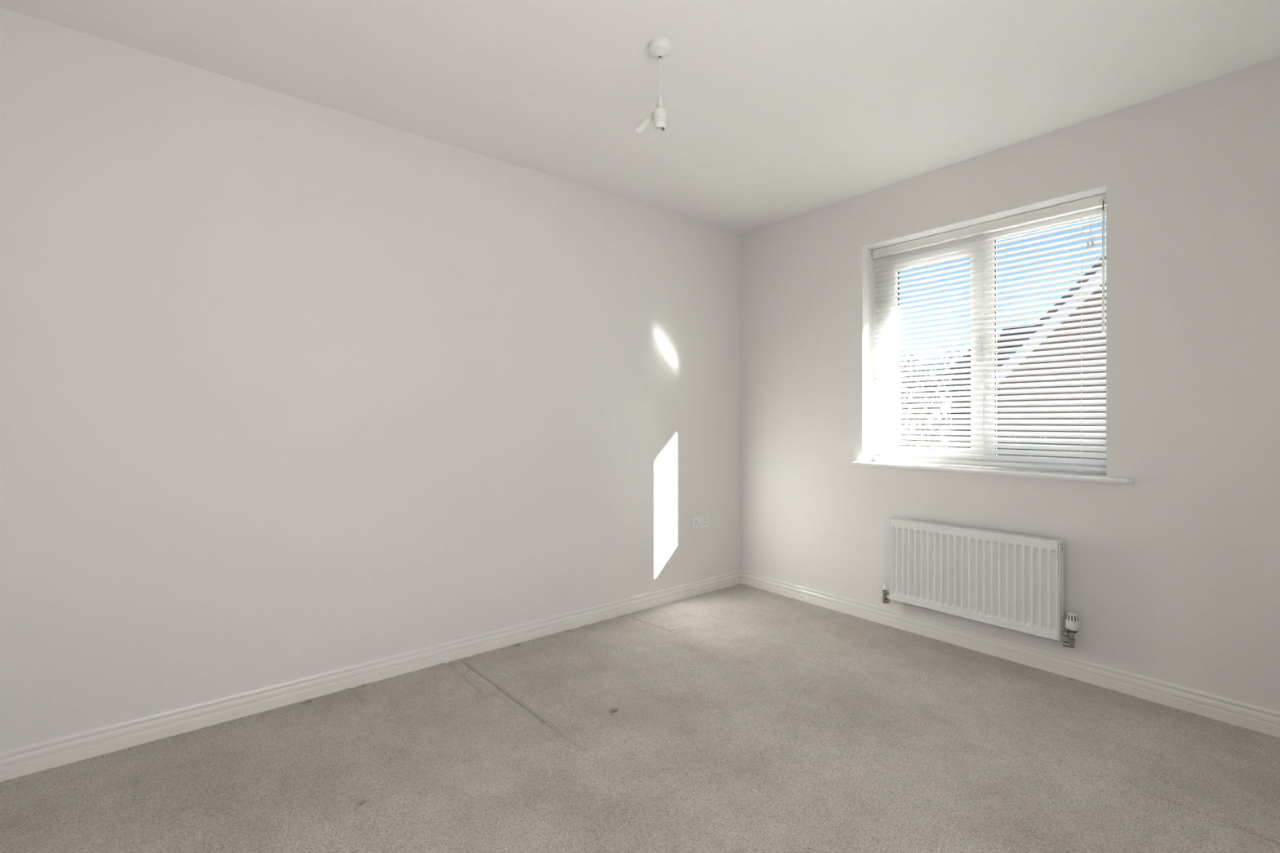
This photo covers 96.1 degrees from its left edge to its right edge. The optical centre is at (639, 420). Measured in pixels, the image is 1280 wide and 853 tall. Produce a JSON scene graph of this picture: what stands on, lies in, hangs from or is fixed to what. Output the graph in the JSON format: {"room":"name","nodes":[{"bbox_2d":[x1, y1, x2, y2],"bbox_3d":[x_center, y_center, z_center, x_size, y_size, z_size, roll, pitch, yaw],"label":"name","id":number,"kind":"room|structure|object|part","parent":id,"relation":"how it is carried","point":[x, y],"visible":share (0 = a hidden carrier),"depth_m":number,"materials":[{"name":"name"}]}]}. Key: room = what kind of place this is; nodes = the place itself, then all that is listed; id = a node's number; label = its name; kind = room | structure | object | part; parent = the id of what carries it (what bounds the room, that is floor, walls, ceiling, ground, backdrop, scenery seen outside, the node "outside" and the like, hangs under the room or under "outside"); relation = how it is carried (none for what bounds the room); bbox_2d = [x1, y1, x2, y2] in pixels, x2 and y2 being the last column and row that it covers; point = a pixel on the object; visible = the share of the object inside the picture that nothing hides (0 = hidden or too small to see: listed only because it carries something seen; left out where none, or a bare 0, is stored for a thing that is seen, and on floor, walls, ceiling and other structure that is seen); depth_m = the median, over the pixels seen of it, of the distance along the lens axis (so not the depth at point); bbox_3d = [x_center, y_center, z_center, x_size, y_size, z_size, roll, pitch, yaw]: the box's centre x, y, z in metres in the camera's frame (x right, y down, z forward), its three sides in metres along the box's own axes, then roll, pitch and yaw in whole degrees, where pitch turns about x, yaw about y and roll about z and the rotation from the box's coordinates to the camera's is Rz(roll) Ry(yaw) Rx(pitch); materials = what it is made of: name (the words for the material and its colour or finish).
{"room":"empty bedroom","nodes":[
{"label":"empty bedroom","id":0,"kind":"room"},
{"bbox_2d":[0,7,740,751],"bbox_3d":[-0.680,-0.071,2.911,4.000,2.600,0.150,0,0,-39],"label":"wall","id":1,"kind":"structure","parent":0,"point":[291,388],"depth_m":2.27,"materials":[{"name":"paint"}]},
{"bbox_2d":[0,569,741,782],"bbox_3d":[-0.686,1.073,2.799,3.550,0.111,0.016,0,0,-39],"label":"baseboard","id":2,"kind":"structure","parent":1,"relation":"attached to","point":[24,760],"depth_m":2.27,"materials":[{"name":"white wood"}]},
{"bbox_2d":[692,514,708,528],"bbox_3d":[0.387,0.647,3.673,0.142,0.080,0.011,0,0,-39],"label":"outlet","id":3,"kind":"object","parent":1,"relation":"attached to","point":[698,522],"visible":1,"depth_m":3.67,"materials":[{"name":"white plastic"}]},
{"bbox_2d":[0,583,1279,852],"bbox_3d":[0.664,1.112,1.136,3.550,0.033,4.300,0,0,-39],"label":"floor","id":4,"kind":"structure","parent":0,"point":[738,718],"depth_m":1.85,"materials":[{"name":"beige carpet"}]},
{"bbox_2d":[0,0,1279,234],"bbox_3d":[0.722,-1.331,1.183,4.000,0.120,4.600,0,0,-39],"label":"ceiling","id":5,"kind":"structure","parent":0,"point":[778,110],"depth_m":2.10,"materials":[{"name":"white paint"}]},
{"bbox_2d":[635,36,671,133],"bbox_3d":[0.054,-1.124,1.959,0.116,0.294,0.080,0,0,39],"label":"pendant light","id":6,"kind":"object","parent":5,"relation":"hanging from","point":[659,48],"visible":1,"depth_m":1.93,"materials":[{"name":"white plastic"}]},
{"bbox_2d":[740,57,1279,711],"bbox_3d":[2.193,-0.071,2.306,0.300,2.600,4.410,0,0,-39],"label":"wall","id":7,"kind":"structure","parent":0,"point":[1171,575],"depth_m":2.35,"materials":[{"name":"paint"}]},
{"bbox_2d":[882,517,1079,648],"bbox_3d":[1.581,0.745,2.756,0.089,0.460,0.860,0,0,-39],"label":"radiator","id":8,"kind":"object","parent":7,"relation":"attached to","point":[1013,581],"visible":1,"depth_m":2.67,"materials":[{"name":"white metal"}]},
{"bbox_2d":[889,517,1062,542],"bbox_3d":[1.565,0.517,2.751,0.055,0.004,0.742,0,0,-39],"label":"grille","id":9,"kind":"object","parent":8,"relation":"attached to","point":[987,533],"depth_m":2.71,"materials":[{"name":"white metal"}]},
{"bbox_3d":[1.584,0.731,2.766,0.006,0.396,0.734,0,0,-39],"label":"panel","id":10,"kind":"part","parent":8,"relation":"part of","materials":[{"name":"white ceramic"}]},
{"bbox_2d":[848,205,1133,484],"bbox_3d":[1.659,-0.359,2.852,0.226,1.232,1.246,0,0,-39],"label":"window","id":11,"kind":"structure","parent":7,"relation":"in","point":[1020,472],"depth_m":2.88,"materials":[{"name":"white plastic"}]},
{"bbox_3d":[1.571,-0.361,3.084,0.041,1.085,0.526,0,0,-39],"label":"sash","id":12,"kind":"part","parent":11,"relation":"part of","materials":[{"name":"white plastic"}]},
{"bbox_3d":[1.689,-0.361,2.887,0.025,0.140,0.026,0,0,-39],"label":"sash handle","id":13,"kind":"part","parent":11,"relation":"part of","materials":[{"name":"white plastic"}]},
{"bbox_2d":[872,193,1106,471],"bbox_3d":[1.671,-0.375,2.873,0.053,1.197,1.075,0,0,-39],"label":"blind","id":14,"kind":"object","parent":11,"relation":"attached to","point":[1099,201],"visible":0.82,"depth_m":2.81,"materials":[{"name":"white plastic"}]},
{"bbox_3d":[1.406,-0.363,3.191,0.002,1.132,0.001,0,0,-39],"label":"ladder cord","id":15,"kind":"part","parent":14,"relation":"part of","materials":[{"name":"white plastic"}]},
{"bbox_3d":[1.414,-0.363,3.203,0.001,1.132,0.001,0,0,-39],"label":"lift cord","id":16,"kind":"part","parent":14,"relation":"part of","materials":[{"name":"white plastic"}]},
{"bbox_3d":[1.710,-0.363,2.860,0.002,1.132,0.001,0,0,-39],"label":"ladder cord","id":17,"kind":"part","parent":14,"relation":"part of","materials":[{"name":"white fabric"}]},
{"bbox_3d":[1.678,-0.950,2.879,0.032,0.046,1.075,0,0,-39],"label":"head rail","id":18,"kind":"part","parent":14,"relation":"part of","materials":[{"name":"white plastic"}]},
{"bbox_3d":[1.678,0.211,2.878,0.028,0.019,1.067,0,0,-39],"label":"rail","id":19,"kind":"part","parent":14,"relation":"part of","materials":[{"name":"white plastic"}]},
{"bbox_3d":[1.950,-0.363,2.543,0.001,1.132,0.001,0,0,-39],"label":"lift cord","id":20,"kind":"part","parent":14,"relation":"part of","materials":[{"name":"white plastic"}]},
{"bbox_3d":[1.641,0.245,2.837,0.179,0.024,1.246,0,0,-39],"label":"sill","id":21,"kind":"part","parent":11,"relation":"part of","materials":[{"name":"white paint"}]},
{"bbox_2d":[741,569,1279,737],"bbox_3d":[1.610,1.073,2.773,0.016,0.111,2.950,0,0,-39],"label":"baseboard","id":22,"kind":"structure","parent":7,"relation":"attached to","point":[1266,721],"depth_m":2.52,"materials":[{"name":"white wood"}]},
{"label":"outside","id":23,"kind":"structure","parent":0,"visible":0},
{"bbox_3d":[21.680,3.799,33.837,69.700,0.100,100.000,0,0,-39],"label":"ground","id":24,"kind":"structure","parent":23,"visible":0},
{"bbox_2d":[899,402,952,447],"bbox_3d":[5.585,1.664,12.158,1.805,4.139,2.016,0,0,-39],"label":"leafy shrub","id":25,"kind":"object","parent":24,"relation":"on","point":[908,402],"visible":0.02,"depth_m":11.88,"materials":[{"name":"grey plant"}]},
{"bbox_2d":[899,341,999,447],"bbox_3d":[7.505,0.465,15.865,7.739,6.543,4.679,0,0,-2],"label":"bare tree","id":26,"kind":"object","parent":24,"relation":"on","point":[936,341],"visible":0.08,"depth_m":15.31,"materials":[{"name":"grey plant"}]},
{"bbox_2d":[945,338,1020,455],"bbox_3d":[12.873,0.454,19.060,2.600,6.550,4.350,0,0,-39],"label":"house","id":27,"kind":"structure","parent":24,"relation":"on","point":[1015,340],"depth_m":19.57,"materials":[{"name":"grey tile"}]},
{"bbox_2d":[999,325,1033,337],"bbox_3d":[19.219,-0.471,20.604,6.800,8.400,10.950,0,0,-39],"label":"roof","id":28,"kind":"structure","parent":24,"relation":"on","point":[1020,333],"depth_m":24.13,"materials":[{"name":"grey tile"}]},
{"bbox_2d":[997,430,1066,457],"bbox_3d":[6.770,1.924,10.076,1.244,3.618,1.810,0,0,-39],"label":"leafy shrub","id":29,"kind":"object","parent":24,"relation":"on","point":[1017,430],"visible":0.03,"depth_m":10.06,"materials":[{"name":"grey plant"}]},
{"bbox_2d":[996,256,1106,459],"bbox_3d":[12.567,-0.495,11.375,8.360,8.447,7.944,0,0,-39],"label":"house","id":30,"kind":"structure","parent":24,"relation":"on","point":[1100,259],"depth_m":10.78,"materials":[{"name":"brown brick"}]}
]}

